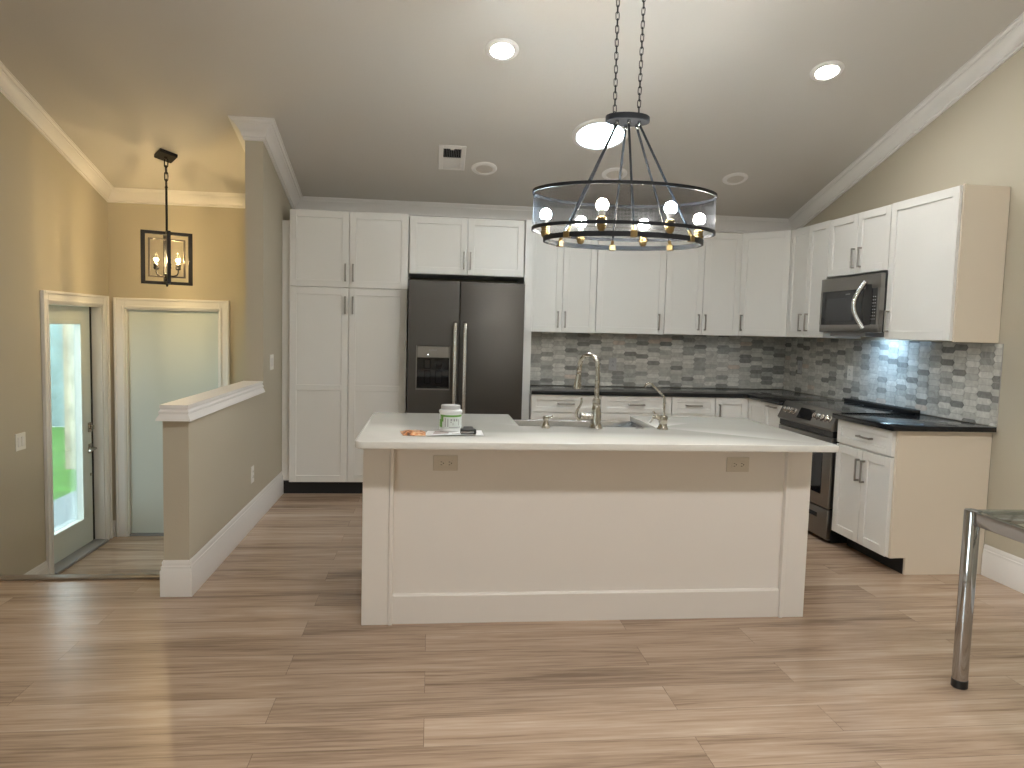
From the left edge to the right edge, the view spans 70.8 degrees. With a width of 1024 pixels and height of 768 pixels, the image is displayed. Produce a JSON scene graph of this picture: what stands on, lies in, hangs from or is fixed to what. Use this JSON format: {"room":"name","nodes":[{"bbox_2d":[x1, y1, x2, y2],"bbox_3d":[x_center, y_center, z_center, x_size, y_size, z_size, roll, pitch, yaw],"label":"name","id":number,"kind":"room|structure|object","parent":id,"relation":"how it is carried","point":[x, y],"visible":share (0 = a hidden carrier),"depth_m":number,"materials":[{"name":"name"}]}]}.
{"room":"kitchen","nodes":[
{"label":"kitchen","id":0,"kind":"room"},
{"bbox_2d":[0,92,108,574],"bbox_3d":[-3.032,-0.522,1.521,0.160,4.500,9.770,1,4,-6],"label":"wall","id":1,"kind":"structure","parent":0,"point":[54,223],"depth_m":5.01,"materials":[{"name":"paint"}]},
{"bbox_2d":[15,432,25,450],"bbox_3d":[-3.348,0.393,4.910,0.010,0.118,0.120,1,4,-6],"label":"light switch","id":2,"kind":"object","parent":1,"relation":"attached to","point":[20,438],"visible":1,"depth_m":4.90,"materials":[{"name":"white plastic"}]},
{"bbox_2d":[23,561,48,574],"bbox_3d":[-3.328,1.420,4.595,0.016,0.144,1.380,1,4,-6],"label":"baseboard","id":3,"kind":"structure","parent":1,"relation":"attached to","point":[42,569],"depth_m":5.18,"materials":[{"name":"white paint"}]},
{"bbox_2d":[0,61,113,201],"bbox_3d":[-2.857,-1.966,1.345,0.095,1.590,9.610,1,4,-6],"label":"crown molding","id":4,"kind":"structure","parent":1,"relation":"attached to","point":[11,88],"depth_m":5.14,"materials":[{"name":"white paint"}]},
{"bbox_2d":[40,290,112,573],"bbox_3d":[-3.510,0.341,5.718,0.190,2.115,1.055,1,4,-6],"label":"door","id":5,"kind":"structure","parent":1,"relation":"in","point":[75,365],"depth_m":5.89,"materials":[{"name":"white paint"}]},
{"bbox_2d":[113,520,115,536],"bbox_3d":[-3.519,1.281,6.352,0.028,0.144,0.054,1,4,-6],"label":"baseboard","id":6,"kind":"structure","parent":1,"relation":"attached to","point":[114,521],"depth_m":6.37,"materials":[{"name":"white paint"}]},
{"bbox_2d":[60,536,163,573],"bbox_3d":[-2.798,1.506,5.261,1.622,0.100,2.810,1,4,-6],"label":"floor","id":7,"kind":"structure","parent":0,"point":[130,554],"depth_m":5.81,"materials":[{"name":"brown wood"}]},
{"bbox_2d":[160,141,291,596],"bbox_3d":[-1.861,-0.174,5.028,0.158,3.336,2.816,1,4,-6],"label":"wall","id":8,"kind":"structure","parent":0,"point":[208,460],"depth_m":4.80,"materials":[{"name":"paint"}]},
{"bbox_2d":[155,381,264,420],"bbox_3d":[-1.800,0.082,4.447,0.170,0.080,1.662,1,4,-6],"label":"trim ledge","id":9,"kind":"object","parent":8,"relation":"attached to","point":[193,407],"visible":1,"depth_m":4.04,"materials":[{"name":"white paint"}]},
{"bbox_2d":[251,465,253,483],"bbox_3d":[-1.808,0.630,5.021,0.009,0.117,0.073,1,4,-6],"label":"outlet","id":10,"kind":"object","parent":8,"relation":"attached to","point":[252,467],"visible":1,"depth_m":5.01,"materials":[{"name":"white plastic"}]},
{"bbox_2d":[228,115,302,208],"bbox_3d":[-1.909,-1.696,5.695,0.316,0.468,1.245,1,4,-6],"label":"crown molding","id":11,"kind":"structure","parent":8,"relation":"attached to","point":[246,128],"depth_m":5.30,"materials":[{"name":"white paint"}]},
{"bbox_2d":[270,354,273,369],"bbox_3d":[-1.854,-0.169,5.562,0.010,0.118,0.120,1,4,-6],"label":"light switch","id":12,"kind":"object","parent":8,"relation":"attached to","point":[272,355],"visible":1,"depth_m":5.57,"materials":[{"name":"white plastic"}]},
{"bbox_2d":[107,202,786,519],"bbox_3d":[-0.440,-0.144,6.688,6.170,3.100,0.169,1,4,-6],"label":"wall","id":13,"kind":"structure","parent":0,"point":[218,233],"depth_m":6.40,"materials":[{"name":"paint"}]},
{"bbox_2d":[113,297,229,536],"bbox_3d":[-2.995,0.307,6.393,0.964,2.107,0.116,1,4,-6],"label":"door","id":14,"kind":"structure","parent":13,"relation":"in","point":[173,353],"depth_m":6.35,"materials":[{"name":"white paint"}]},
{"bbox_2d":[108,187,244,207],"bbox_3d":[-2.747,-1.593,6.190,1.422,0.115,0.095,1,4,-6],"label":"crown molding","id":15,"kind":"structure","parent":13,"relation":"attached to","point":[118,195],"depth_m":6.18,"materials":[{"name":"white paint"}]},
{"bbox_2d":[409,216,524,280],"bbox_3d":[-0.399,-1.163,6.251,0.960,0.471,0.557,1,4,-6],"label":"upper cabinet","id":16,"kind":"object","parent":13,"relation":"attached to","point":[439,247],"visible":1,"depth_m":6.01,"materials":[{"name":"white paint"}]},
{"bbox_2d":[296,196,790,233],"bbox_3d":[0.380,-1.522,6.546,4.622,0.145,0.095,1,4,-6],"label":"crown molding","id":17,"kind":"structure","parent":13,"relation":"attached to","point":[724,224],"depth_m":6.47,"materials":[{"name":"white paint"}]},
{"bbox_2d":[531,225,597,333],"bbox_3d":[0.438,-0.935,6.492,0.607,0.940,0.301,1,4,-6],"label":"upper cabinet","id":18,"kind":"object","parent":13,"relation":"attached to","point":[564,278],"visible":0.74,"depth_m":6.38,"materials":[{"name":"white paint"}]},
{"bbox_2d":[595,228,666,334],"bbox_3d":[1.056,-0.925,6.562,0.629,0.936,0.301,1,4,-6],"label":"upper cabinet","id":19,"kind":"object","parent":13,"relation":"attached to","point":[630,285],"visible":0.7,"depth_m":6.46,"materials":[{"name":"white paint"}]},
{"bbox_2d":[663,231,742,335],"bbox_3d":[1.722,-0.916,6.638,0.704,0.930,0.301,1,4,-6],"label":"upper cabinet","id":20,"kind":"object","parent":13,"relation":"attached to","point":[702,284],"visible":0.81,"depth_m":6.53,"materials":[{"name":"white paint"}]},
{"bbox_2d":[738,230,805,337],"bbox_3d":[2.381,-0.894,6.556,0.616,0.926,0.613,1,4,-6],"label":"upper cabinet","id":21,"kind":"object","parent":13,"relation":"attached to","point":[765,265],"visible":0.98,"depth_m":6.40,"materials":[{"name":"white paint"}]},
{"bbox_2d":[0,493,1023,767],"bbox_3d":[0.072,1.346,1.937,6.570,0.120,10.010,1,4,-6],"label":"floor","id":22,"kind":"structure","parent":0,"point":[271,662],"depth_m":2.95,"materials":[{"name":"brown wood"}]},
{"bbox_2d":[0,573,159,580],"bbox_3d":[-2.542,1.057,3.936,1.387,0.012,0.067,1,4,-6],"label":"step","id":23,"kind":"structure","parent":22,"relation":"on","point":[137,575],"depth_m":3.94,"materials":[{"name":"brown wood"}]},
{"bbox_2d":[282,209,409,492],"bbox_3d":[-1.414,-0.258,6.209,1.020,2.346,0.557,1,4,-6],"label":"pantry cabinet","id":24,"kind":"object","parent":22,"relation":"on","point":[346,277],"visible":0.98,"depth_m":5.96,"materials":[{"name":"white paint"}]},
{"bbox_2d":[407,280,524,418],"bbox_3d":[-0.419,0.045,6.203,0.938,1.797,0.804,1,4,-6],"label":"refrigerator","id":25,"kind":"object","parent":22,"relation":"on","point":[466,339],"visible":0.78,"depth_m":5.85,"materials":[{"name":"black metal"}]},
{"bbox_2d":[517,220,534,419],"bbox_3d":[0.091,-0.226,6.383,0.072,2.338,0.552,1,4,-6],"label":"end panel","id":26,"kind":"object","parent":22,"relation":"on","point":[527,279],"visible":0.28,"depth_m":6.08,"materials":[{"name":"white paint"}]},
{"bbox_2d":[529,393,599,419],"bbox_3d":[0.414,0.508,6.427,0.598,0.884,0.652,1,4,-6],"label":"base cabinet","id":27,"kind":"object","parent":22,"relation":"on","point":[562,407],"visible":0.27,"depth_m":6.10,"materials":[{"name":"white paint"}]},
{"bbox_2d":[361,449,811,624],"bbox_3d":[0.350,0.697,3.934,2.220,0.884,0.843,1,4,-6],"label":"kitchen island","id":28,"kind":"object","parent":22,"relation":"on","point":[505,535],"visible":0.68,"depth_m":3.54,"materials":[{"name":"white paint"}]},
{"bbox_2d":[433,455,457,470],"bbox_3d":[-0.318,0.377,3.434,0.117,0.073,0.009,1,4,-6],"label":"outlet","id":29,"kind":"object","parent":28,"relation":"attached to","point":[440,462],"visible":1,"depth_m":3.43,"materials":[{"name":"beige plastic"}]},
{"bbox_2d":[438,460,452,466],"bbox_3d":[-0.317,0.377,3.432,0.068,0.033,0.004,1,4,-6],"label":"receptacle","id":30,"kind":"object","parent":29,"relation":"attached to","point":[441,463],"depth_m":3.43,"materials":[{"name":"beige plastic"}]},
{"bbox_2d":[355,413,838,451],"bbox_3d":[0.373,0.245,3.819,2.267,0.031,1.090,1,4,-6],"label":"island countertop","id":31,"kind":"structure","parent":28,"relation":"on","point":[382,430],"depth_m":3.51,"materials":[{"name":"white stone"}]},
{"bbox_2d":[400,430,425,435],"bbox_3d":[-0.473,0.228,3.420,0.125,0.016,0.150,1,4,-6],"label":"packet","id":32,"kind":"object","parent":31,"relation":"on","point":[406,432],"visible":1,"depth_m":3.38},
{"bbox_2d":[439,404,461,431],"bbox_3d":[-0.302,0.167,3.548,0.115,0.128,0.115,1,4,-6],"label":"jar","id":33,"kind":"object","parent":31,"relation":"on","point":[450,414],"visible":0.98,"depth_m":3.50,"materials":[{"name":"white plastic"}]},
{"bbox_2d":[440,414,461,426],"bbox_3d":[-0.294,0.180,3.525,0.108,0.061,0.058,0,5,-20],"label":"label","id":34,"kind":"object","parent":33,"relation":"attached to","point":[446,420],"depth_m":3.50,"materials":[{"name":"green"}]},
{"bbox_2d":[445,418,458,427],"bbox_3d":[-0.287,0.190,3.506,0.078,0.046,0.017,0,5,-20],"label":"print","id":35,"kind":"object","parent":33,"relation":"attached to","point":[449,422],"depth_m":3.50,"materials":[{"name":"grey paper"}]},
{"bbox_2d":[426,430,483,435],"bbox_3d":[-0.283,0.235,3.466,0.285,0.006,0.190,1,4,-6],"label":"leaflet","id":36,"kind":"object","parent":31,"relation":"on","point":[478,432],"visible":0.78,"depth_m":3.44,"materials":[{"name":"white paper"}]},
{"bbox_2d":[460,426,475,433],"bbox_3d":[-0.209,0.221,3.433,0.076,0.034,0.051,1,4,-6],"label":"key fob","id":37,"kind":"object","parent":36,"relation":"on","point":[466,429],"visible":1,"depth_m":3.41,"materials":[{"name":"black plastic"}]},
{"bbox_2d":[541,415,552,427],"bbox_3d":[0.185,0.197,3.761,0.064,0.065,0.048,1,4,-6],"label":"soap dispenser","id":38,"kind":"object","parent":31,"relation":"on","point":[545,424],"visible":1,"depth_m":3.75,"materials":[{"name":"silver metal"}]},
{"bbox_2d":[513,419,641,426],"bbox_3d":[0.376,0.362,4.119,0.786,0.244,0.550,1,4,-6],"label":"sink","id":39,"kind":"object","parent":31,"relation":"in","point":[521,422],"visible":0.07,"depth_m":4.35,"materials":[{"name":"silver metal"}]},
{"bbox_2d":[573,353,601,428],"bbox_3d":[0.396,0.033,3.795,0.168,0.397,0.094,3,5,23],"label":"faucet","id":40,"kind":"object","parent":31,"relation":"on","point":[594,416],"visible":1,"depth_m":3.78,"materials":[{"name":"silver metal"}]},
{"bbox_2d":[644,382,667,429],"bbox_3d":[0.765,0.116,3.820,0.139,0.249,0.058,1,4,-6],"label":"filter faucet","id":41,"kind":"object","parent":31,"relation":"on","point":[662,419],"visible":1,"depth_m":3.81,"materials":[{"name":"silver metal"}]},
{"bbox_2d":[726,457,748,471],"bbox_3d":[1.128,0.403,3.598,0.117,0.073,0.009,1,4,-6],"label":"outlet","id":42,"kind":"object","parent":28,"relation":"attached to","point":[733,464],"visible":1,"depth_m":3.60,"materials":[{"name":"beige plastic"}]},
{"bbox_2d":[731,461,744,467],"bbox_3d":[1.128,0.403,3.596,0.068,0.033,0.004,1,4,-6],"label":"receptacle","id":43,"kind":"object","parent":42,"relation":"attached to","point":[734,464],"depth_m":3.59,"materials":[{"name":"beige plastic"}]},
{"bbox_2d":[600,395,671,420],"bbox_3d":[1.024,0.520,6.496,0.621,0.884,0.652,1,4,-6],"label":"base cabinet","id":44,"kind":"object","parent":22,"relation":"on","point":[613,408],"visible":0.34,"depth_m":6.17,"materials":[{"name":"white paint"}]},
{"bbox_2d":[671,397,714,416],"bbox_3d":[1.530,0.529,6.554,0.390,0.884,0.652,1,4,-6],"label":"base cabinet","id":45,"kind":"object","parent":22,"relation":"on","point":[680,406],"visible":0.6,"depth_m":6.23,"materials":[{"name":"white paint"}]},
{"bbox_2d":[714,397,764,422],"bbox_3d":[2.204,0.552,6.488,0.930,0.884,0.935,1,4,-6],"label":"base cabinet","id":46,"kind":"object","parent":22,"relation":"on","point":[748,408],"visible":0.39,"depth_m":6.26,"materials":[{"name":"white paint"}]},
{"bbox_2d":[530,385,843,404],"bbox_3d":[1.424,0.092,6.215,2.544,0.031,1.217,1,4,-6],"label":"countertop","id":47,"kind":"structure","parent":46,"relation":"on","point":[774,396],"depth_m":6.24,"materials":[{"name":"black stone"}]},
{"bbox_2d":[764,402,782,427],"bbox_3d":[2.403,0.603,5.897,0.667,0.884,0.283,1,4,-6],"label":"base cabinet","id":48,"kind":"object","parent":22,"relation":"on","point":[771,418],"visible":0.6,"depth_m":5.85,"materials":[{"name":"white paint"}]},
{"bbox_2d":[778,398,919,542],"bbox_3d":[2.420,0.611,5.382,0.714,0.946,0.830,1,4,-6],"label":"range","id":49,"kind":"object","parent":22,"relation":"on","point":[814,419],"visible":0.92,"depth_m":5.11,"materials":[{"name":"silver metal"}]},
{"bbox_2d":[794,401,911,413],"bbox_3d":[2.479,0.178,5.330,0.555,0.020,0.782,1,4,-6],"label":"cooktop","id":50,"kind":"object","parent":49,"relation":"in","point":[821,407],"depth_m":5.26,"materials":[{"name":"black glass"}]},
{"bbox_2d":[831,419,991,574],"bbox_3d":[2.541,0.700,4.666,0.667,0.884,0.608,1,4,-6],"label":"base cabinet","id":51,"kind":"object","parent":22,"relation":"on","point":[900,498],"visible":0.97,"depth_m":4.38,"materials":[{"name":"white paint"}]},
{"bbox_2d":[832,413,996,431],"bbox_3d":[2.547,0.244,4.617,0.668,0.031,0.653,1,4,-6],"label":"countertop","id":52,"kind":"structure","parent":51,"relation":"on","point":[892,422],"depth_m":4.46,"materials":[{"name":"black stone"}]},
{"bbox_2d":[950,508,1023,689],"bbox_3d":[2.388,0.944,2.312,0.962,0.748,1.464,1,4,-6],"label":"table","id":53,"kind":"object","parent":22,"relation":"on","point":[1004,523],"visible":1,"depth_m":2.93,"materials":[{"name":"silver metal"}]},
{"bbox_2d":[0,0,1023,218],"bbox_3d":[0.163,-1.998,1.681,6.570,1.711,10.010,1,4,-6],"label":"ceiling","id":54,"kind":"structure","parent":0,"point":[362,97],"depth_m":4.71,"materials":[{"name":"paint"}]},
{"bbox_2d":[140,148,192,286],"bbox_3d":[-2.680,-1.278,5.590,0.216,1.040,0.324,4,5,25],"label":"lantern pendant","id":55,"kind":"object","parent":54,"relation":"hanging from","point":[166,156],"visible":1,"depth_m":5.58,"materials":[{"name":"black metal"}]},
{"bbox_2d":[153,263,158,269],"bbox_3d":[-2.769,-0.915,5.609,0.040,0.046,0.039,1,4,-6],"label":"socket","id":56,"kind":"object","parent":55,"relation":"attached to","point":[156,266],"depth_m":5.59,"materials":[{"name":"black metal"}]},
{"bbox_2d":[175,264,180,269],"bbox_3d":[-2.614,-0.914,5.643,0.040,0.046,0.039,1,4,-6],"label":"socket","id":57,"kind":"object","parent":55,"relation":"attached to","point":[178,267],"depth_m":5.63,"materials":[{"name":"black metal"}]},
{"bbox_2d":[438,145,466,170],"bbox_3d":[-0.468,-1.763,5.618,0.208,0.111,0.350,1,4,-6],"label":"ceiling vent","id":58,"kind":"object","parent":54,"relation":"in","point":[451,157],"visible":1,"depth_m":5.61,"materials":[{"name":"white metal"}]},
{"bbox_2d":[471,162,496,174],"bbox_3d":[-0.223,-1.730,5.788,0.206,0.069,0.199,1,4,-6],"label":"recessed light","id":59,"kind":"object","parent":54,"relation":"in","point":[481,168],"visible":1,"depth_m":5.78,"materials":[{"name":"white paint"}]},
{"bbox_2d":[485,38,518,60],"bbox_3d":[-0.060,-2.029,4.374,0.206,0.069,0.199,1,4,-6],"label":"recessed light","id":60,"kind":"object","parent":54,"relation":"in","point":[500,49],"visible":1,"depth_m":4.36,"materials":[{"name":"white paint"}]},
{"bbox_2d":[571,118,627,149],"bbox_3d":[0.651,-1.834,5.306,0.424,0.131,0.408,1,4,-6],"label":"ceiling light","id":61,"kind":"object","parent":54,"relation":"attached to","point":[593,134],"visible":0.79,"depth_m":5.28,"materials":[{"name":"white paint"}]},
{"bbox_2d":[577,123,623,147],"bbox_3d":[0.651,-1.835,5.306,0.346,0.106,0.334,1,4,-6],"label":"diffuser","id":62,"kind":"object","parent":61,"relation":"attached to","point":[589,135],"depth_m":5.28,"materials":[{"name":"white"}]},
{"bbox_2d":[602,167,626,179],"bbox_3d":[0.838,-1.715,5.888,0.206,0.069,0.199,1,4,-6],"label":"recessed light","id":63,"kind":"object","parent":54,"relation":"in","point":[611,173],"visible":0.87,"depth_m":5.87,"materials":[{"name":"white paint"}]},
{"bbox_2d":[531,0,716,250],"bbox_3d":[0.588,-1.467,3.634,0.960,1.510,0.677,1,4,-6],"label":"chandelier","id":64,"kind":"object","parent":54,"relation":"hanging from","point":[627,120],"visible":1,"depth_m":3.54,"materials":[{"name":"black metal"}]},
{"bbox_2d":[540,208,550,236],"bbox_3d":[0.173,-0.829,3.716,0.059,0.151,0.059,1,4,-6],"label":"bulb","id":65,"kind":"object","parent":64,"relation":"attached to","point":[545,229],"depth_m":3.70,"materials":[{"name":"white glass"}]},
{"bbox_2d":[576,216,585,243],"bbox_3d":[0.376,-0.840,3.936,0.059,0.151,0.059,1,4,-6],"label":"bulb","id":66,"kind":"object","parent":64,"relation":"attached to","point":[580,239],"depth_m":3.92,"materials":[{"name":"white glass"}]},
{"bbox_2d":[596,198,607,230],"bbox_3d":[0.424,-0.797,3.396,0.059,0.151,0.059,1,4,-6],"label":"bulb","id":67,"kind":"object","parent":64,"relation":"attached to","point":[602,204],"depth_m":3.37,"materials":[{"name":"white glass"}]},
{"bbox_2d":[638,219,648,246],"bbox_3d":[0.724,-0.833,3.969,0.059,0.151,0.059,1,4,-6],"label":"bulb","id":68,"kind":"object","parent":64,"relation":"attached to","point":[642,241],"depth_m":3.95,"materials":[{"name":"white glass"}]},
{"bbox_2d":[664,201,676,233],"bbox_3d":[0.753,-0.791,3.425,0.059,0.151,0.059,1,4,-6],"label":"bulb","id":69,"kind":"object","parent":64,"relation":"attached to","point":[670,208],"depth_m":3.40,"materials":[{"name":"white glass"}]},
{"bbox_2d":[694,213,704,238],"bbox_3d":[0.972,-0.809,3.745,0.059,0.151,0.059,1,4,-6],"label":"bulb","id":70,"kind":"object","parent":64,"relation":"attached to","point":[698,233],"depth_m":3.73,"materials":[{"name":"white glass"}]},
{"bbox_2d":[722,172,747,184],"bbox_3d":[1.852,-1.702,5.977,0.206,0.069,0.199,1,4,-6],"label":"recessed light","id":71,"kind":"object","parent":54,"relation":"in","point":[736,178],"visible":1,"depth_m":5.96,"materials":[{"name":"white paint"}]},
{"bbox_2d":[810,60,844,80],"bbox_3d":[2.009,-1.995,4.594,0.206,0.069,0.199,1,4,-6],"label":"recessed light","id":72,"kind":"object","parent":54,"relation":"in","point":[828,70],"visible":1,"depth_m":4.58,"materials":[{"name":"white paint"}]},
{"bbox_2d":[783,47,1023,558],"bbox_3d":[3.259,-0.657,2.216,0.169,4.000,9.770,1,4,-6],"label":"wall","id":73,"kind":"structure","parent":0,"point":[978,139],"depth_m":4.65,"materials":[{"name":"paint"}]},
{"bbox_2d":[786,220,860,338],"bbox_3d":[2.581,-0.845,5.976,0.347,0.922,0.603,1,4,-6],"label":"upper cabinet","id":74,"kind":"object","parent":73,"relation":"attached to","point":[809,244],"visible":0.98,"depth_m":5.94,"materials":[{"name":"white paint"}]},
{"bbox_2d":[847,366,852,379],"bbox_3d":[2.745,-0.090,5.852,0.009,0.117,0.073,1,4,-6],"label":"outlet","id":75,"kind":"object","parent":73,"relation":"attached to","point":[850,368],"visible":1,"depth_m":5.84,"materials":[{"name":"white plastic"}]},
{"bbox_2d":[827,204,892,277],"bbox_3d":[2.664,-1.024,5.280,0.347,0.445,0.756,1,4,-6],"label":"upper cabinet","id":76,"kind":"object","parent":73,"relation":"attached to","point":[859,243],"visible":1,"depth_m":5.21,"materials":[{"name":"white paint"}]},
{"bbox_2d":[819,272,887,336],"bbox_3d":[2.602,-0.569,5.295,0.432,0.442,0.753,1,4,-6],"label":"microwave","id":77,"kind":"object","parent":76,"relation":"attached to","point":[855,306],"visible":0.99,"depth_m":5.19,"materials":[{"name":"grey metal"}]},
{"bbox_2d":[789,12,1023,229],"bbox_3d":[3.177,-1.841,2.032,0.095,1.620,9.610,1,4,-6],"label":"crown molding","id":78,"kind":"structure","parent":73,"relation":"attached to","point":[1010,40],"depth_m":4.98,"materials":[{"name":"white paint"}]},
{"bbox_2d":[883,184,1010,342],"bbox_3d":[2.736,-0.737,4.598,0.347,0.930,0.645,1,4,-6],"label":"upper cabinet","id":79,"kind":"object","parent":73,"relation":"attached to","point":[947,253],"visible":1,"depth_m":4.33,"materials":[{"name":"white paint"}]},
{"bbox_2d":[981,544,1023,593],"bbox_3d":[3.280,1.351,0.967,0.016,0.190,6.975,1,4,-6],"label":"baseboard","id":80,"kind":"structure","parent":73,"relation":"attached to","point":[1007,569],"depth_m":4.25,"materials":[{"name":"white paint"}]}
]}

